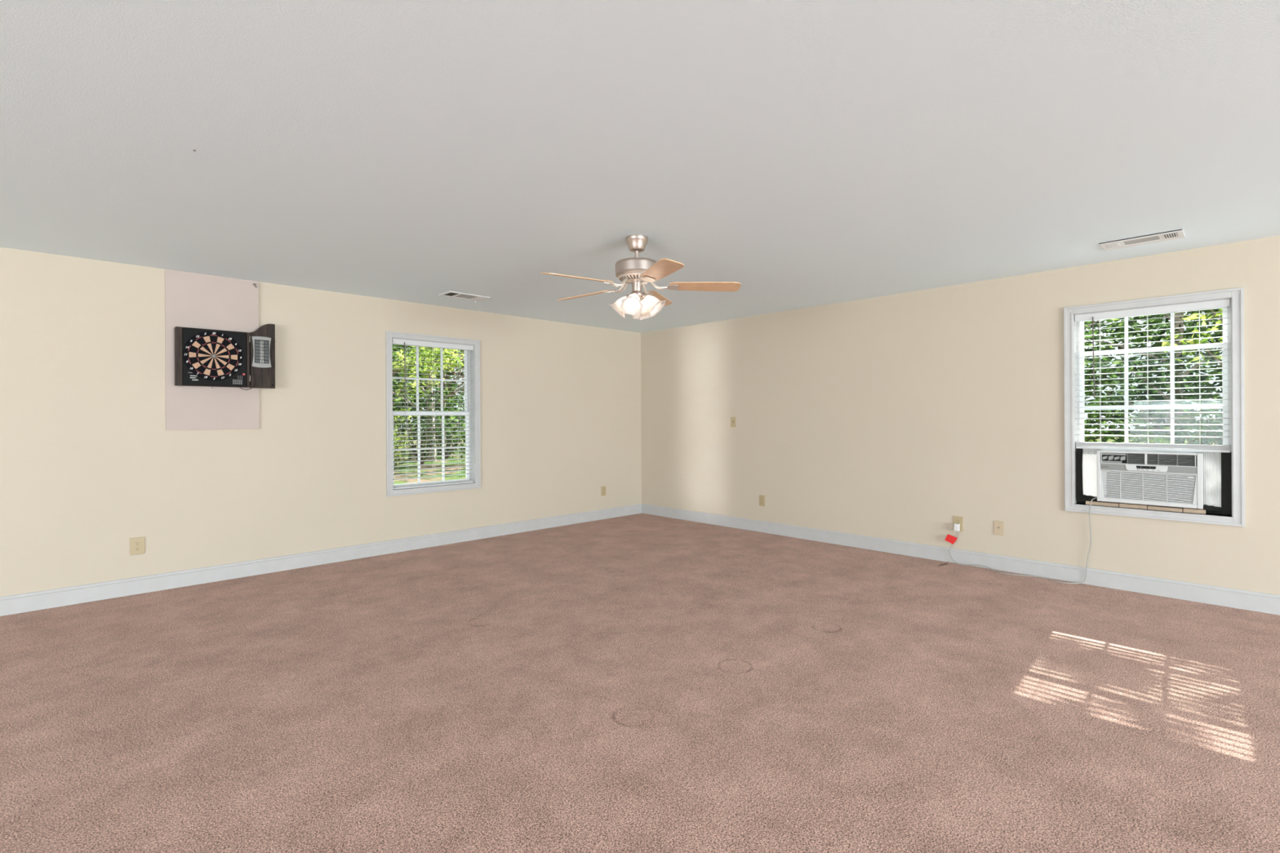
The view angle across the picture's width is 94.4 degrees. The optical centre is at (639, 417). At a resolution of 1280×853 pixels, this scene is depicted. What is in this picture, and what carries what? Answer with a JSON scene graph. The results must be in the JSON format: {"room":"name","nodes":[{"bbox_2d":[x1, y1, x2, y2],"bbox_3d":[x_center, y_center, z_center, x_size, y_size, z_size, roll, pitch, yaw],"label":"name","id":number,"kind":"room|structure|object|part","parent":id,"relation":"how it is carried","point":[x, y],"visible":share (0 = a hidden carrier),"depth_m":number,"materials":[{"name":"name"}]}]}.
{"room":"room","nodes":[
{"label":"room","id":0,"kind":"room"},
{"bbox_2d":[0,247,641,596],"bbox_3d":[-4.520,0.089,3.744,12.500,2.440,0.140,0,0,-44],"label":"wall","id":1,"kind":"structure","parent":0,"point":[90,464],"depth_m":4.96,"materials":[{"name":"beige paint"}]},
{"bbox_2d":[129,537,145,555],"bbox_3d":[-3.730,0.949,4.402,0.086,0.125,0.009,0,0,-44],"label":"wall outlet","id":2,"kind":"object","parent":1,"relation":"attached to","point":[137,545],"visible":1,"depth_m":4.40,"materials":[{"name":"beige plastic"}]},
{"bbox_2d":[134,541,140,545],"bbox_3d":[-3.728,0.930,4.400,0.034,0.027,0.002,0,0,-44],"label":"receptacle","id":3,"kind":"object","parent":2,"relation":"attached to","point":[136,543],"depth_m":4.40,"materials":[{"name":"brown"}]},
{"bbox_2d":[164,268,259,430],"bbox_3d":[-3.395,-0.523,4.728,0.611,1.226,0.016,0,0,-44],"label":"panel","id":4,"kind":"object","parent":1,"relation":"attached to","point":[192,300],"visible":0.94,"depth_m":4.69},
{"bbox_2d":[174,324,275,390],"bbox_3d":[-3.300,-0.506,4.744,0.661,0.557,0.092,0,0,-44],"label":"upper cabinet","id":5,"kind":"object","parent":4,"relation":"attached to","point":[206,357],"visible":1,"depth_m":4.70,"materials":[{"name":"black plastic"}]},
{"bbox_3d":[-3.123,-0.516,4.910,0.177,0.539,0.016,0,0,-44],"label":"cabinet door","id":6,"kind":"part","parent":5,"relation":"part of","materials":[{"name":"brown wood"}]},
{"bbox_3d":[-3.114,-0.468,4.902,0.175,0.429,0.008,0,0,-44],"label":"door rail","id":7,"kind":"part","parent":5,"relation":"part of","materials":[{"name":"brown wood"}]},
{"bbox_2d":[0,503,641,616],"bbox_3d":[-4.461,1.246,3.688,12.500,0.125,0.014,0,0,-44],"label":"baseboard","id":8,"kind":"structure","parent":1,"relation":"attached to","point":[56,597],"depth_m":4.97,"materials":[{"name":"white paint"}]},
{"bbox_2d":[385,330,480,497],"bbox_3d":[-2.117,-0.041,6.059,0.987,1.583,0.160,0,0,-44],"label":"window","id":9,"kind":"structure","parent":1,"relation":"in","point":[473,362],"depth_m":6.16,"materials":[{"name":"white paint"}]},
{"bbox_3d":[-2.163,-0.398,6.105,0.859,0.730,0.024,0,0,-44],"label":"sash","id":10,"kind":"part","parent":9,"relation":"part of","materials":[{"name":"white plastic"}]},
{"bbox_3d":[-2.142,0.312,6.087,0.855,0.750,0.024,0,0,-44],"label":"sash","id":11,"kind":"part","parent":9,"relation":"part of","materials":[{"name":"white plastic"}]},
{"bbox_2d":[391,338,473,489],"bbox_3d":[-2.092,-0.040,6.033,0.855,1.462,0.072,0,0,-44],"label":"window blind","id":12,"kind":"object","parent":9,"relation":"attached to","point":[399,341],"visible":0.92,"depth_m":6.01,"materials":[{"name":"grey plastic"}]},
{"bbox_3d":[-2.097,0.683,6.042,0.851,0.017,0.048,0,0,-44],"label":"rail","id":13,"kind":"part","parent":12,"relation":"part of","materials":[{"name":"grey plastic"}]},
{"bbox_2d":[600,485,605,496],"bbox_3d":[-0.464,0.931,7.567,0.076,0.122,0.009,0,0,-44],"label":"wall outlet","id":14,"kind":"object","parent":1,"relation":"attached to","point":[602,488],"visible":1,"depth_m":7.56,"materials":[{"name":"beige plastic"}]},
{"bbox_2d":[0,513,1279,852],"bbox_3d":[0.407,1.345,-1.333,12.780,0.120,14.280,0,0,-44],"label":"floor","id":15,"kind":"structure","parent":0,"point":[638,682],"depth_m":2.62,"materials":[{"name":"carpet"}]},
{"bbox_2d":[0,0,1279,333],"bbox_3d":[0.394,-1.215,-1.333,12.780,0.120,14.280,0,0,-44],"label":"ceiling","id":16,"kind":"structure","parent":0,"point":[797,153],"depth_m":2.45,"materials":[{"name":"white paint"}]},
{"bbox_2d":[439,291,490,302],"bbox_3d":[-1.643,-1.129,5.563,0.410,0.032,0.216,0,0,-44],"label":"ceiling vent","id":17,"kind":"object","parent":16,"relation":"in","point":[450,294],"visible":1,"depth_m":5.55,"materials":[{"name":"white metal"}]},
{"bbox_3d":[-1.633,-1.143,5.572,0.170,0.004,0.168,0,0,-44],"label":"damper plate","id":18,"kind":"part","parent":17,"relation":"part of","materials":[{"name":"grey metal"}]},
{"bbox_2d":[540,234,741,319],"bbox_3d":[-0.054,-0.887,3.790,1.260,0.532,1.266,0,0,-44],"label":"ceiling fan","id":19,"kind":"object","parent":16,"relation":"hanging from","point":[637,271],"visible":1,"depth_m":3.73,"materials":[{"name":"silver metal"}]},
{"bbox_3d":[-0.368,-0.836,3.538,0.455,0.038,0.136,0,0,-36],"label":"blade","id":20,"kind":"part","parent":19,"relation":"part of","materials":[{"name":"brown wood"}]},
{"bbox_3d":[-0.370,-0.836,4.047,0.455,0.038,0.136,0,0,36],"label":"blade","id":21,"kind":"part","parent":19,"relation":"part of","materials":[{"name":"brown wood"}]},
{"bbox_3d":[-0.140,-0.711,3.818,0.131,0.147,0.142,0,0,-44],"label":"lamp shade","id":22,"kind":"part","parent":19,"relation":"part of","materials":[{"name":"white glass"}]},
{"bbox_3d":[-0.043,-0.712,3.672,0.142,0.147,0.131,0,0,-44],"label":"lamp shade","id":23,"kind":"part","parent":19,"relation":"part of","materials":[{"name":"white glass"}]},
{"bbox_2d":[630,290,638,303],"bbox_3d":[-0.034,-0.760,3.727,0.084,0.094,0.064,0,0,-44],"label":"bulb","id":24,"kind":"object","parent":19,"relation":"attached to","point":[634,293],"depth_m":3.69,"materials":[{"name":"white glass"}]},
{"bbox_3d":[0.006,-0.712,3.914,0.142,0.147,0.131,0,0,-44],"label":"lamp shade","id":25,"kind":"part","parent":19,"relation":"part of","materials":[{"name":"white glass"}]},
{"bbox_3d":[0.103,-0.713,3.769,0.131,0.147,0.142,0,0,-44],"label":"lamp shade","id":26,"kind":"part","parent":19,"relation":"part of","materials":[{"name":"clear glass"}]},
{"bbox_3d":[0.113,-0.838,4.205,0.136,0.038,0.455,0,0,18],"label":"blade","id":27,"kind":"part","parent":19,"relation":"part of","materials":[{"name":"brown wood"}]},
{"bbox_3d":[0.116,-0.838,3.382,0.136,0.038,0.455,0,0,-18],"label":"blade","id":28,"kind":"part","parent":19,"relation":"part of","materials":[{"name":"brown wood"}]},
{"bbox_3d":[0.413,-0.840,3.795,0.455,0.038,0.136,0,0,0],"label":"blade","id":29,"kind":"part","parent":19,"relation":"part of","materials":[{"name":"brown wood"}]},
{"bbox_2d":[1098,229,1185,250],"bbox_3d":[3.295,-1.165,3.898,0.228,0.009,0.412,0,0,-44],"label":"ceiling vent","id":30,"kind":"object","parent":16,"relation":"in","point":[1175,234],"visible":1,"depth_m":3.89,"materials":[{"name":"white metal"}]},
{"bbox_3d":[3.291,-1.167,3.892,0.123,0.004,0.177,0,0,-44],"label":"damper plate","id":31,"kind":"part","parent":30,"relation":"part of","materials":[{"name":"grey metal"}]},
{"bbox_2d":[640,235,1279,595],"bbox_3d":[4.890,0.043,3.115,0.140,2.440,14.140,0,0,-44],"label":"wall","id":32,"kind":"structure","parent":0,"point":[896,416],"depth_m":5.29,"materials":[{"name":"beige paint"}]},
{"bbox_2d":[730,417,735,426],"bbox_3d":[1.086,0.047,6.928,0.017,0.120,0.074,0,0,-44],"label":"switch plate","id":33,"kind":"object","parent":32,"relation":"attached to","point":[732,419],"visible":1,"depth_m":6.93,"materials":[{"name":"beige plastic"}]},
{"bbox_2d":[759,494,764,506],"bbox_3d":[1.369,0.927,6.646,0.009,0.122,0.074,0,0,-44],"label":"wall outlet","id":34,"kind":"object","parent":32,"relation":"attached to","point":[762,498],"visible":1,"depth_m":6.64,"materials":[{"name":"beige plastic"}]},
{"bbox_2d":[953,515,963,531],"bbox_3d":[2.782,0.924,5.188,0.009,0.126,0.080,0,0,-44],"label":"wall outlet","id":35,"kind":"object","parent":32,"relation":"attached to","point":[956,519],"visible":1,"depth_m":5.17,"materials":[{"name":"beige plastic"}]},
{"bbox_2d":[641,503,1279,615],"bbox_3d":[4.889,1.200,3.012,0.014,0.125,14.000,0,0,-44],"label":"baseboard","id":36,"kind":"structure","parent":32,"relation":"attached to","point":[1268,603],"depth_m":4.87,"materials":[{"name":"white paint"}]},
{"bbox_2d":[994,520,1004,535],"bbox_3d":[3.001,0.920,4.960,0.012,0.116,0.074,0,0,-44],"label":"cable plate","id":37,"kind":"object","parent":32,"relation":"attached to","point":[998,525],"visible":1,"depth_m":4.96,"materials":[{"name":"beige plastic"}]},
{"bbox_2d":[1119,502,1147,509],"bbox_3d":[3.640,0.649,4.375,0.050,0.028,0.158,0,0,-44],"label":"support block","id":38,"kind":"object","parent":32,"relation":"attached to","point":[1121,504],"visible":0.99,"depth_m":4.36,"materials":[{"name":"beige wood"}]},
{"bbox_2d":[1063,287,1244,527],"bbox_3d":[3.705,-0.070,4.323,0.160,1.583,0.983,0,0,-44],"label":"window","id":39,"kind":"structure","parent":32,"relation":"in","point":[1235,342],"depth_m":4.25,"materials":[{"name":"white paint"}]},
{"bbox_2d":[944,448,1231,583],"bbox_3d":[3.452,0.750,4.720,0.536,1.041,1.798,0,0,-44],"label":"air conditioner","id":40,"kind":"object","parent":39,"relation":"in","point":[1166,478],"visible":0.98,"depth_m":4.22,"materials":[{"name":"grey plastic"}]},
{"bbox_3d":[3.066,0.925,4.820,0.118,0.693,1.063,0,0,-44],"label":"power cord","id":41,"kind":"part","parent":40,"relation":"part of","materials":[{"name":"grey plastic"}]},
{"bbox_3d":[3.470,0.422,4.558,0.006,0.385,0.118,0,0,-44],"label":"panel","id":42,"kind":"part","parent":40,"relation":"part of","materials":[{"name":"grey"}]},
{"bbox_3d":[3.620,0.359,4.241,0.004,0.041,0.232,0,0,-44],"label":"control panel","id":43,"kind":"part","parent":40,"relation":"part of","materials":[{"name":"grey plastic"}]},
{"bbox_2d":[1100,452,1196,466],"bbox_3d":[3.634,0.294,4.253,0.038,0.075,0.527,0,0,-44],"label":"air vent","id":44,"kind":"object","parent":40,"relation":"attached to","point":[1107,459],"depth_m":4.24,"materials":[{"name":"grey plastic"}]},
{"bbox_2d":[1100,471,1197,504],"bbox_3d":[3.635,0.493,4.253,0.034,0.200,0.527,0,0,-44],"label":"grille","id":45,"kind":"object","parent":40,"relation":"attached to","point":[1144,487],"depth_m":4.23,"materials":[{"name":"grey plastic"}]},
{"bbox_3d":[3.638,0.432,4.251,0.039,0.378,0.576,0,0,-44],"label":"panel","id":46,"kind":"part","parent":40,"relation":"part of","materials":[{"name":"grey plastic"}]},
{"bbox_3d":[3.933,0.420,4.080,0.006,0.385,0.099,0,0,-44],"label":"panel","id":47,"kind":"part","parent":40,"relation":"part of","materials":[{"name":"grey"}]},
{"bbox_2d":[1085,501,1119,506],"bbox_3d":[3.513,0.651,4.506,0.050,0.026,0.198,0,0,-44],"label":"support block","id":48,"kind":"object","parent":39,"relation":"on","point":[1093,503],"visible":1,"depth_m":4.48,"materials":[{"name":"beige wood"}]},
{"bbox_2d":[1075,298,1230,453],"bbox_3d":[3.678,-0.282,4.298,0.072,1.034,0.851,0,0,-44],"label":"window blind","id":49,"kind":"object","parent":39,"relation":"attached to","point":[1220,303],"visible":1,"depth_m":4.27,"materials":[{"name":"grey plastic"}]},
{"bbox_3d":[3.689,0.226,4.306,0.048,0.017,0.847,0,0,-44],"label":"rail","id":50,"kind":"part","parent":49,"relation":"part of","materials":[{"name":"grey plastic"}]},
{"bbox_3d":[3.732,-0.142,4.350,0.024,0.750,0.851,0,0,-44],"label":"sash","id":51,"kind":"part","parent":39,"relation":"part of","materials":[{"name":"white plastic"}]},
{"bbox_3d":[3.749,-0.427,4.368,0.024,0.730,0.855,0,0,-44],"label":"sash","id":52,"kind":"part","parent":39,"relation":"part of","materials":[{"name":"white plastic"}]},
{"bbox_2d":[1182,507,1205,514],"bbox_3d":[3.869,0.648,4.138,0.050,0.028,0.114,0,0,-44],"label":"support block","id":53,"kind":"object","parent":39,"relation":"on","point":[1184,509],"visible":1,"depth_m":4.13,"materials":[{"name":"beige wood"}]},
{"bbox_2d":[1147,505,1182,512],"bbox_3d":[3.762,0.650,4.249,0.050,0.026,0.186,0,0,-44],"label":"support block","id":54,"kind":"object","parent":32,"relation":"attached to","point":[1149,507],"visible":1,"depth_m":4.23,"materials":[{"name":"beige wood"}]},
{"label":"outside","id":55,"kind":"structure","parent":0,"visible":0},
{"bbox_2d":[393,433,1218,484],"bbox_3d":[0.246,1.636,22.183,100.000,0.001,100.000,0,0,-44],"label":"lawn","id":56,"kind":"structure","parent":55,"point":[455,477],"depth_m":19.73,"materials":[{"name":"green plant"}]},
{"bbox_2d":[393,417,413,464],"bbox_3d":[-8.055,0.787,18.566,1.893,1.846,1.767,0,0,1],"label":"shrub","id":57,"kind":"object","parent":56,"relation":"on","point":[396,426],"visible":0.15,"depth_m":18.68,"materials":[{"name":"green plant"}]},
{"bbox_2d":[392,344,430,404],"bbox_3d":[-7.344,-2.527,14.173,4.668,8.517,4.761,0,0,-44],"label":"tree","id":58,"kind":"object","parent":56,"relation":"on","point":[396,345],"visible":0.02,"depth_m":14.88,"materials":[{"name":"green plant"}]},
{"bbox_2d":[393,407,453,466],"bbox_3d":[-7.537,0.659,20.687,2.452,2.097,1.905,0,0,-44],"label":"shrub","id":59,"kind":"object","parent":56,"relation":"on","point":[427,426],"visible":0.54,"depth_m":20.55,"materials":[{"name":"green plant"}]},
{"bbox_2d":[392,345,460,440],"bbox_3d":[-10.531,-3.743,23.258,7.432,10.978,6.883,0,0,7],"label":"tree","id":60,"kind":"object","parent":56,"relation":"on","point":[420,374],"visible":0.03,"depth_m":23.39,"materials":[{"name":"green plant"}]},
{"bbox_2d":[392,345,463,455],"bbox_3d":[-12.917,-4.256,27.889,9.583,12.992,10.082,0,0,-15],"label":"tree","id":61,"kind":"object","parent":56,"relation":"on","point":[402,345],"visible":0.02,"depth_m":27.29,"materials":[{"name":"green plant"}]},
{"bbox_2d":[392,346,464,423],"bbox_3d":[-5.282,-1.292,11.270,3.054,6.021,3.747,0,0,5],"label":"tree","id":62,"kind":"object","parent":56,"relation":"on","point":[446,357],"visible":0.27,"depth_m":11.56,"materials":[{"name":"green plant"}]},
{"bbox_2d":[392,346,464,427],"bbox_3d":[-9.451,-3.117,19.722,6.535,9.715,6.194,0,0,-44],"label":"tree","id":63,"kind":"object","parent":56,"relation":"on","point":[430,400],"visible":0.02,"depth_m":20.46,"materials":[{"name":"green plant"}]},
{"bbox_2d":[392,344,465,455],"bbox_3d":[-9.159,-3.800,26.983,8.544,11.078,8.096,0,0,-22],"label":"tree","id":64,"kind":"object","parent":56,"relation":"on","point":[438,405],"visible":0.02,"depth_m":25.98,"materials":[{"name":"green plant"}]},
{"bbox_2d":[393,346,465,448],"bbox_3d":[-10.616,-4.375,33.055,11.101,13.608,10.265,0,0,11],"label":"tree","id":65,"kind":"object","parent":56,"relation":"on","point":[403,442],"visible":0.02,"depth_m":32.04,"materials":[{"name":"green plant"}]},
{"bbox_2d":[413,400,465,458],"bbox_3d":[-7.937,0.385,24.608,2.782,2.686,3.089,0,0,-44],"label":"shrub","id":66,"kind":"object","parent":56,"relation":"on","point":[463,417],"visible":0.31,"depth_m":24.50,"materials":[{"name":"green plant"}]},
{"bbox_2d":[413,347,464,402],"bbox_3d":[-4.558,-3.047,19.823,5.792,9.529,5.342,0,0,0],"label":"tree","id":67,"kind":"object","parent":56,"relation":"on","point":[463,367],"visible":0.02,"depth_m":19.14,"materials":[{"name":"green plant"}]},
{"bbox_2d":[440,419,465,462],"bbox_3d":[-5.983,0.806,21.098,2.054,1.792,1.982,0,0,-30],"label":"shrub","id":68,"kind":"object","parent":56,"relation":"on","point":[454,428],"visible":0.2,"depth_m":20.88,"materials":[{"name":"green plant"}]},
{"bbox_2d":[1084,315,1166,442],"bbox_3d":[7.718,-2.208,11.995,4.794,7.729,4.407,0,0,-44],"label":"tree","id":69,"kind":"object","parent":56,"relation":"on","point":[1122,330],"visible":0.06,"depth_m":10.83,"materials":[{"name":"green plant"}]},
{"bbox_2d":[1084,420,1198,444],"bbox_3d":[7.861,0.836,9.701,1.810,1.591,1.613,0,0,-18],"label":"shrub","id":70,"kind":"object","parent":56,"relation":"on","point":[1156,439],"visible":0.06,"depth_m":9.57,"materials":[{"name":"green plant"}]},
{"bbox_2d":[1084,313,1222,444],"bbox_3d":[13.108,-2.201,17.673,7.456,8.218,7.073,0,0,-44],"label":"tree","id":71,"kind":"object","parent":56,"relation":"on","point":[1148,328],"visible":0.06,"depth_m":16.34,"materials":[{"name":"green plant"}]},
{"bbox_2d":[1084,308,1222,444],"bbox_3d":[11.870,-2.430,13.062,6.298,8.137,6.631,0,0,-44],"label":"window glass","id":72,"kind":"object","parent":56,"relation":"on","point":[1177,325],"visible":0.14,"depth_m":13.35,"materials":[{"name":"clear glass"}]},
{"bbox_2d":[1084,308,1222,444],"bbox_3d":[16.505,-1.998,15.919,8.803,8.932,9.209,0,0,-44],"label":"tree","id":73,"kind":"object","parent":56,"relation":"on","point":[1161,336],"visible":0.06,"depth_m":16.66,"materials":[{"name":"green plant"}]},
{"bbox_2d":[1112,383,1222,444],"bbox_3d":[11.318,0.437,11.854,2.695,2.356,3.032,0,0,-44],"label":"shrub","id":74,"kind":"object","parent":56,"relation":"on","point":[1176,427],"visible":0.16,"depth_m":12.02,"materials":[{"name":"green plant"}]},
{"bbox_2d":[1148,308,1222,444],"bbox_3d":[11.221,-1.575,9.921,3.821,6.427,4.019,0,0,-15],"label":"tree","id":75,"kind":"object","parent":56,"relation":"on","point":[1213,372],"visible":0.09,"depth_m":10.77,"materials":[{"name":"green plant"}]},
{"bbox_2d":[1161,308,1222,366],"bbox_3d":[7.483,-1.363,7.153,2.098,6.040,2.167,0,0,11],"label":"tree","id":76,"kind":"object","parent":56,"relation":"on","point":[1196,341],"visible":0.06,"depth_m":7.47,"materials":[{"name":"green plant"}]},
{"bbox_2d":[1174,410,1222,444],"bbox_3d":[9.508,0.691,9.410,1.866,1.865,1.738,0,0,-44],"label":"shrub","id":77,"kind":"object","parent":56,"relation":"on","point":[1212,433],"visible":0.05,"depth_m":9.54,"materials":[{"name":"green plant"}]},
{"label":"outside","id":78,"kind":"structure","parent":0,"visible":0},
{"bbox_2d":[392,344,465,461],"bbox_3d":[-8.364,-3.627,23.106,7.542,10.726,7.687,0,0,-44],"label":"tree","id":79,"kind":"object","parent":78,"point":[431,405],"visible":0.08,"depth_m":22.89,"materials":[{"name":"green plant"}]}
]}

